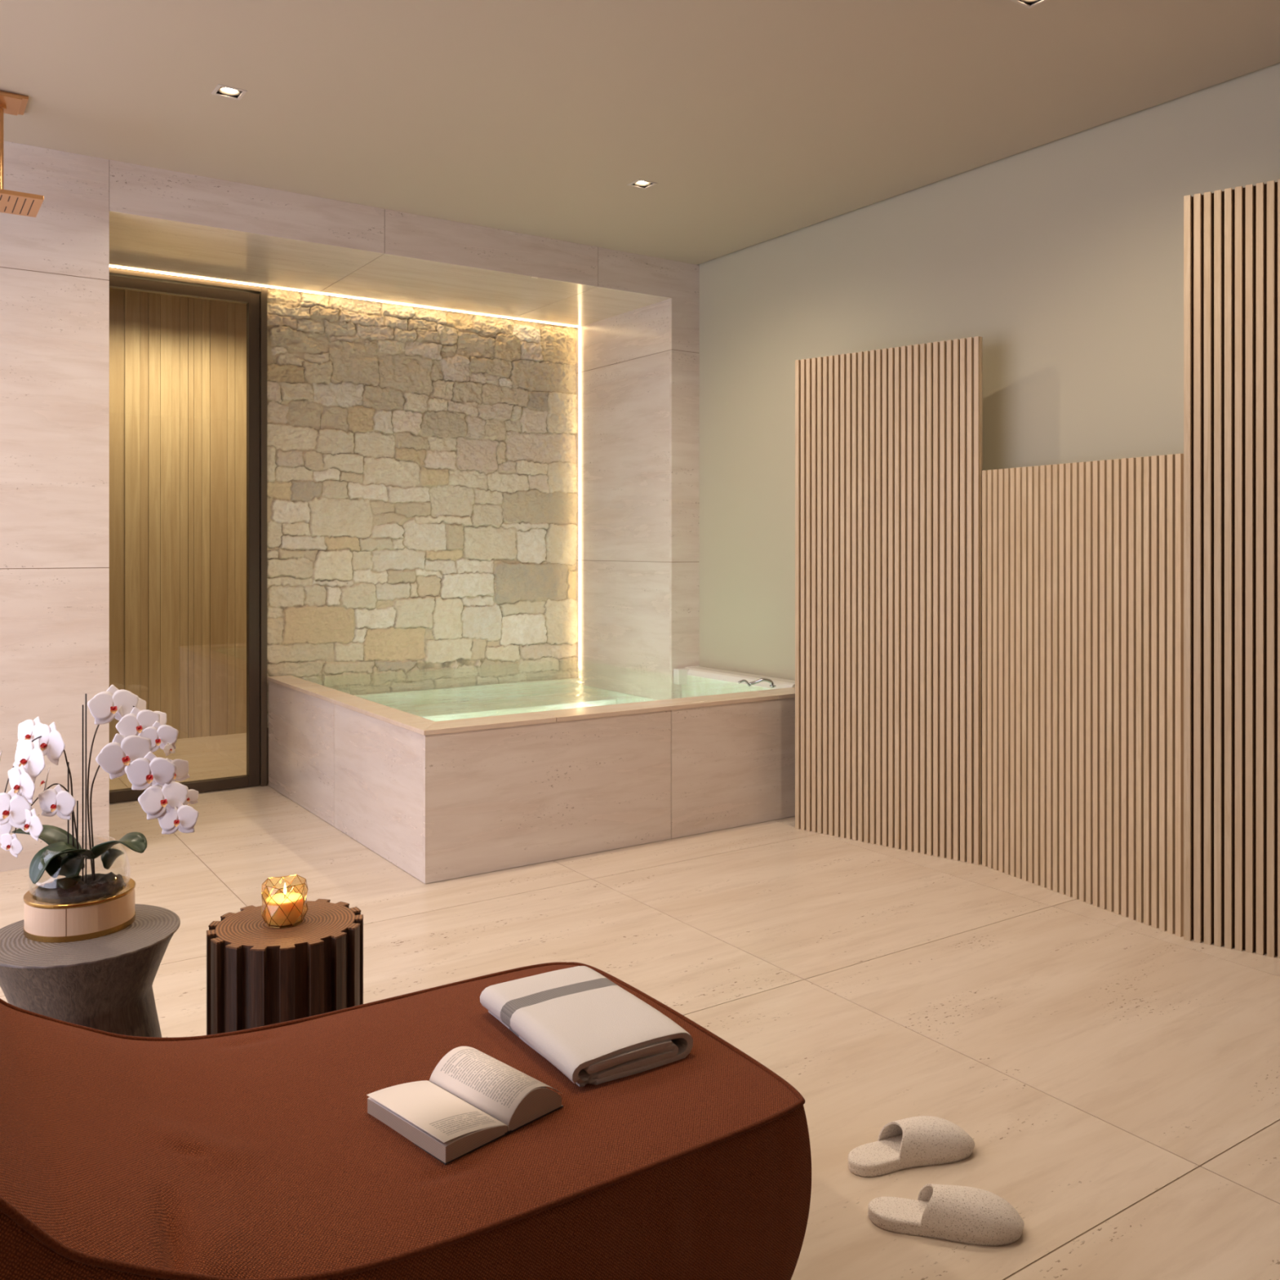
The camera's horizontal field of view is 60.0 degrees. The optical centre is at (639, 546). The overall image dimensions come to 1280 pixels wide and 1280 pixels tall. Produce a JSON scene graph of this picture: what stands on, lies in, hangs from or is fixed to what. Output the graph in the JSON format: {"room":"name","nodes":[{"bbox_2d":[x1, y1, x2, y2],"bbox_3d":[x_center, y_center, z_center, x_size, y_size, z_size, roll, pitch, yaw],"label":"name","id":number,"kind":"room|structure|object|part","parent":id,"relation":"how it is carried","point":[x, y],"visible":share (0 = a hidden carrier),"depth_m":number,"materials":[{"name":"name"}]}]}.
{"room":"spa room","nodes":[
{"label":"spa room","id":0,"kind":"room"},
{"bbox_2d":[108,287,246,742],"bbox_3d":[-2.292,-0.225,6.127,2.544,2.950,2.690,0,0,-34],"label":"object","id":1,"kind":"structure","parent":0,"point":[177,567],"depth_m":7.18,"materials":[{"name":"brown wood"}]},
{"bbox_2d":[0,141,699,872],"bbox_3d":[-2.295,-0.153,5.127,5.474,2.806,1.280,0,0,-34],"label":"wall","id":2,"kind":"structure","parent":0,"point":[640,367],"depth_m":4.55,"materials":[{"name":"stone"}]},
{"bbox_2d":[108,266,266,803],"bbox_3d":[-2.399,-0.050,5.540,1.021,2.600,0.120,0,0,-34],"label":"door","id":3,"kind":"structure","parent":2,"relation":"in","point":[255,297],"depth_m":5.75,"materials":[{"name":"brown metal"}]},
{"bbox_2d":[266,727,268,783],"bbox_3d":[-1.188,-0.050,6.518,2.079,2.600,0.285,0,0,-34],"label":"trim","id":4,"kind":"structure","parent":2,"relation":"attached to","point":[268,727],"depth_m":5.82,"materials":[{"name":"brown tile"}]},
{"bbox_2d":[109,265,579,327],"bbox_3d":[-1.526,-1.348,6.033,2.780,0.006,0.012,0,0,-34],"label":"light strip","id":5,"kind":"object","parent":2,"relation":"attached to","point":[109,265],"visible":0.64,"depth_m":5.94,"materials":[{"name":"white plastic"}]},
{"bbox_2d":[109,212,668,328],"bbox_3d":[-1.274,-1.380,5.834,2.992,0.060,1.260,0,0,-34],"label":"soffit","id":6,"kind":"structure","parent":2,"relation":"attached to","point":[137,242],"depth_m":5.51,"materials":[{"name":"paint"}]},
{"bbox_2d":[578,326,581,667],"bbox_3d":[-0.371,-0.300,6.818,0.012,2.100,0.012,0,0,-34],"label":"light strip","id":7,"kind":"object","parent":2,"relation":"attached to","point":[580,327],"visible":0.79,"depth_m":6.81,"materials":[{"name":"white plastic"}]},
{"bbox_2d":[266,288,577,728],"bbox_3d":[-1.167,-0.206,6.329,1.930,2.312,0.044,0,0,-34],"label":"stone wall","id":8,"kind":"structure","parent":0,"point":[422,473],"depth_m":6.27,"materials":[{"name":"beige stone"}]},
{"bbox_2d":[0,733,1279,1279],"bbox_3d":[-0.675,1.275,2.746,5.474,0.050,10.100,0,0,-34],"label":"floor","id":9,"kind":"structure","parent":0,"point":[1113,1079],"depth_m":3.09,"materials":[{"name":"tile"}]},
{"bbox_2d":[0,903,180,1037],"bbox_3d":[-1.110,1.010,2.207,0.358,0.480,0.358,0,0,-34],"label":"side table","id":10,"kind":"object","parent":9,"relation":"on","point":[104,983],"visible":0.4,"depth_m":2.11,"materials":[{"name":"grey stone"}]},
{"bbox_2d":[22,835,135,942],"bbox_3d":[-1.136,0.686,2.251,0.204,0.166,0.204,0,0,-34],"label":"planter","id":11,"kind":"object","parent":10,"relation":"on","point":[104,906],"visible":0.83,"depth_m":2.18,"materials":[{"name":"beige ceramic"}]},
{"bbox_2d":[28,835,130,898],"bbox_3d":[-1.136,0.683,2.251,0.185,0.158,0.185,0,0,-34],"label":"glass bowl","id":12,"kind":"object","parent":11,"relation":"on","point":[110,885],"depth_m":2.23,"materials":[{"name":"clear glass"}]},
{"bbox_2d":[0,684,199,889],"bbox_3d":[-1.120,0.483,2.231,0.458,0.402,0.165,0,0,0],"label":"orchid","id":13,"kind":"object","parent":11,"relation":"in","point":[143,731],"visible":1,"depth_m":2.23,"materials":[{"name":"white plant"}]},
{"bbox_3d":[-1.226,0.535,2.260,0.162,0.299,0.004,0,0,0],"label":"flower stem","id":14,"kind":"part","parent":13,"relation":"part of","materials":[{"name":"brown"}]},
{"bbox_3d":[-1.206,0.583,2.251,0.134,0.202,0.004,0,0,0],"label":"flower stem","id":15,"kind":"part","parent":13,"relation":"part of","materials":[{"name":"brown"}]},
{"bbox_3d":[-1.026,0.546,2.259,0.192,0.275,0.004,0,0,0],"label":"flower stem","id":16,"kind":"part","parent":13,"relation":"part of","materials":[{"name":"brown"}]},
{"bbox_3d":[-1.042,0.503,2.267,0.179,0.362,0.004,0,0,0],"label":"flower stem","id":17,"kind":"part","parent":13,"relation":"part of","materials":[{"name":"brown"}]},
{"bbox_2d":[206,898,363,1035],"bbox_3d":[-0.751,1.025,2.355,0.317,0.450,0.318,0,0,-34],"label":"side table","id":18,"kind":"object","parent":9,"relation":"on","point":[259,975],"visible":0.53,"depth_m":2.24,"materials":[{"name":"brown wood"}]},
{"bbox_2d":[261,874,308,928],"bbox_3d":[-0.756,0.755,2.354,0.094,0.088,0.095,0,0,-34],"label":"candle holder","id":19,"kind":"object","parent":18,"relation":"on","point":[284,908],"visible":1,"depth_m":2.33,"materials":[{"name":"gold glass"}]},
{"bbox_2d":[0,961,811,1279],"bbox_3d":[-0.671,0.801,1.530,1.825,0.899,0.769,0,0,-34],"label":"ottoman","id":20,"kind":"object","parent":9,"relation":"on","point":[258,1153],"visible":0.84,"depth_m":1.54,"materials":[{"name":"orange fabric"}]},
{"bbox_2d":[366,1046,563,1164],"bbox_3d":[-0.264,0.831,1.677,0.197,0.047,0.221,0,0,44],"label":"open book","id":21,"kind":"object","parent":20,"relation":"on","point":[472,1099],"visible":1,"depth_m":1.65,"materials":[{"name":"grey paper"}]},
{"bbox_2d":[480,965,693,1086],"bbox_3d":[-0.102,0.829,1.941,0.238,0.055,0.356,0,0,-33],"label":"folded towel","id":22,"kind":"object","parent":20,"relation":"on","point":[591,1028],"visible":1,"depth_m":1.87,"materials":[{"name":"fabric"}]},
{"bbox_2d":[266,665,795,884],"bbox_3d":[-0.506,0.944,5.513,2.087,0.609,2.038,0,0,-34],"label":"hot tub","id":23,"kind":"object","parent":9,"relation":"on","point":[442,800],"visible":0.94,"depth_m":4.62,"materials":[{"name":"stone"}]},
{"bbox_2d":[301,659,769,721],"bbox_3d":[-0.564,0.702,5.595,1.838,0.004,1.885,0,0,-34],"label":"pool water","id":24,"kind":"object","parent":23,"relation":"in","point":[342,682],"visible":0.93,"depth_m":5.50,"materials":[{"name":"liquid"}]},
{"bbox_3d":[0.567,0.663,5.375,0.184,0.047,0.032,0,0,7],"label":"spout","id":25,"kind":"part","parent":23,"relation":"part of","materials":[{"name":"silver metal"}]},
{"bbox_2d":[795,336,982,865],"bbox_3d":[1.018,0.213,4.636,0.858,2.073,0.035,0,0,41],"label":"slatted screen","id":26,"kind":"object","parent":9,"relation":"on","point":[888,442],"visible":1,"depth_m":4.60,"materials":[{"name":"brown wood"}]},
{"bbox_2d":[848,1115,974,1177],"bbox_3d":[0.552,1.215,2.265,0.288,0.070,0.106,0,0,-20],"label":"slipper","id":27,"kind":"object","parent":9,"relation":"on","point":[917,1141],"visible":1,"depth_m":2.24,"materials":[{"name":"fabric"}]},
{"bbox_2d":[867,1183,1024,1245],"bbox_3d":[0.561,1.215,2.036,0.279,0.070,0.106,0,0,10],"label":"slipper","id":28,"kind":"object","parent":9,"relation":"on","point":[966,1215],"visible":1,"depth_m":2.00,"materials":[{"name":"fabric"}]},
{"bbox_2d":[982,453,1183,937],"bbox_3d":[1.550,0.477,3.949,0.035,1.546,0.894,0,0,-26],"label":"slatted screen","id":29,"kind":"object","parent":9,"relation":"on","point":[1082,562],"visible":1,"depth_m":3.87,"materials":[{"name":"brown wood"}]},
{"bbox_2d":[1183,179,1279,958],"bbox_3d":[2.080,0.069,3.272,0.865,2.362,0.034,0,0,37],"label":"slatted screen","id":30,"kind":"object","parent":9,"relation":"on","point":[1232,237],"visible":1,"depth_m":3.44,"materials":[{"name":"brown wood"}]},
{"bbox_2d":[0,0,1279,264],"bbox_3d":[0.074,-1.571,1.629,5.456,0.030,7.410,0,0,-34],"label":"ceiling","id":31,"kind":"structure","parent":0,"point":[753,122],"depth_m":3.78,"materials":[{"name":"beige paint"}]},
{"bbox_2d":[0,90,44,217],"bbox_3d":[-2.229,-1.375,3.854,0.250,0.362,0.250,0,0,-34],"label":"shower","id":32,"kind":"object","parent":31,"relation":"hanging from","point":[15,202],"visible":1,"depth_m":3.85,"materials":[{"name":"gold metal"}]},
{"bbox_3d":[-2.227,-1.545,3.848,0.167,0.022,0.188,0,0,-34],"label":"ceiling plate","id":33,"kind":"part","parent":32,"relation":"part of","materials":[{"name":"orange metal"}]},
{"bbox_2d":[211,84,247,100],"bbox_3d":[-1.407,-1.591,3.796,0.094,0.076,0.094,0,0,-34],"label":"recessed light","id":34,"kind":"object","parent":31,"relation":"in","point":[223,91],"visible":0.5,"depth_m":3.81,"materials":[{"name":"silver metal"}]},
{"bbox_2d":[626,178,657,189],"bbox_3d":[0.010,-1.591,4.760,0.094,0.076,0.094,0,0,-34],"label":"recessed light","id":35,"kind":"object","parent":31,"relation":"in","point":[641,184],"visible":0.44,"depth_m":4.78,"materials":[{"name":"silver metal"}]},
{"bbox_2d":[1009,0,1047,8],"bbox_3d":[1.114,-1.591,3.138,0.094,0.076,0.094,0,0,-34],"label":"recessed light","id":36,"kind":"object","parent":31,"relation":"in","point":[1028,4],"visible":1,"depth_m":3.17,"materials":[{"name":"silver"}]},
{"bbox_2d":[697,62,1279,680],"bbox_3d":[2.060,-0.163,3.681,0.100,2.826,8.570,0,0,-34],"label":"wall","id":37,"kind":"structure","parent":0,"point":[1064,255],"depth_m":4.49,"materials":[{"name":"beige paint"}]}
]}

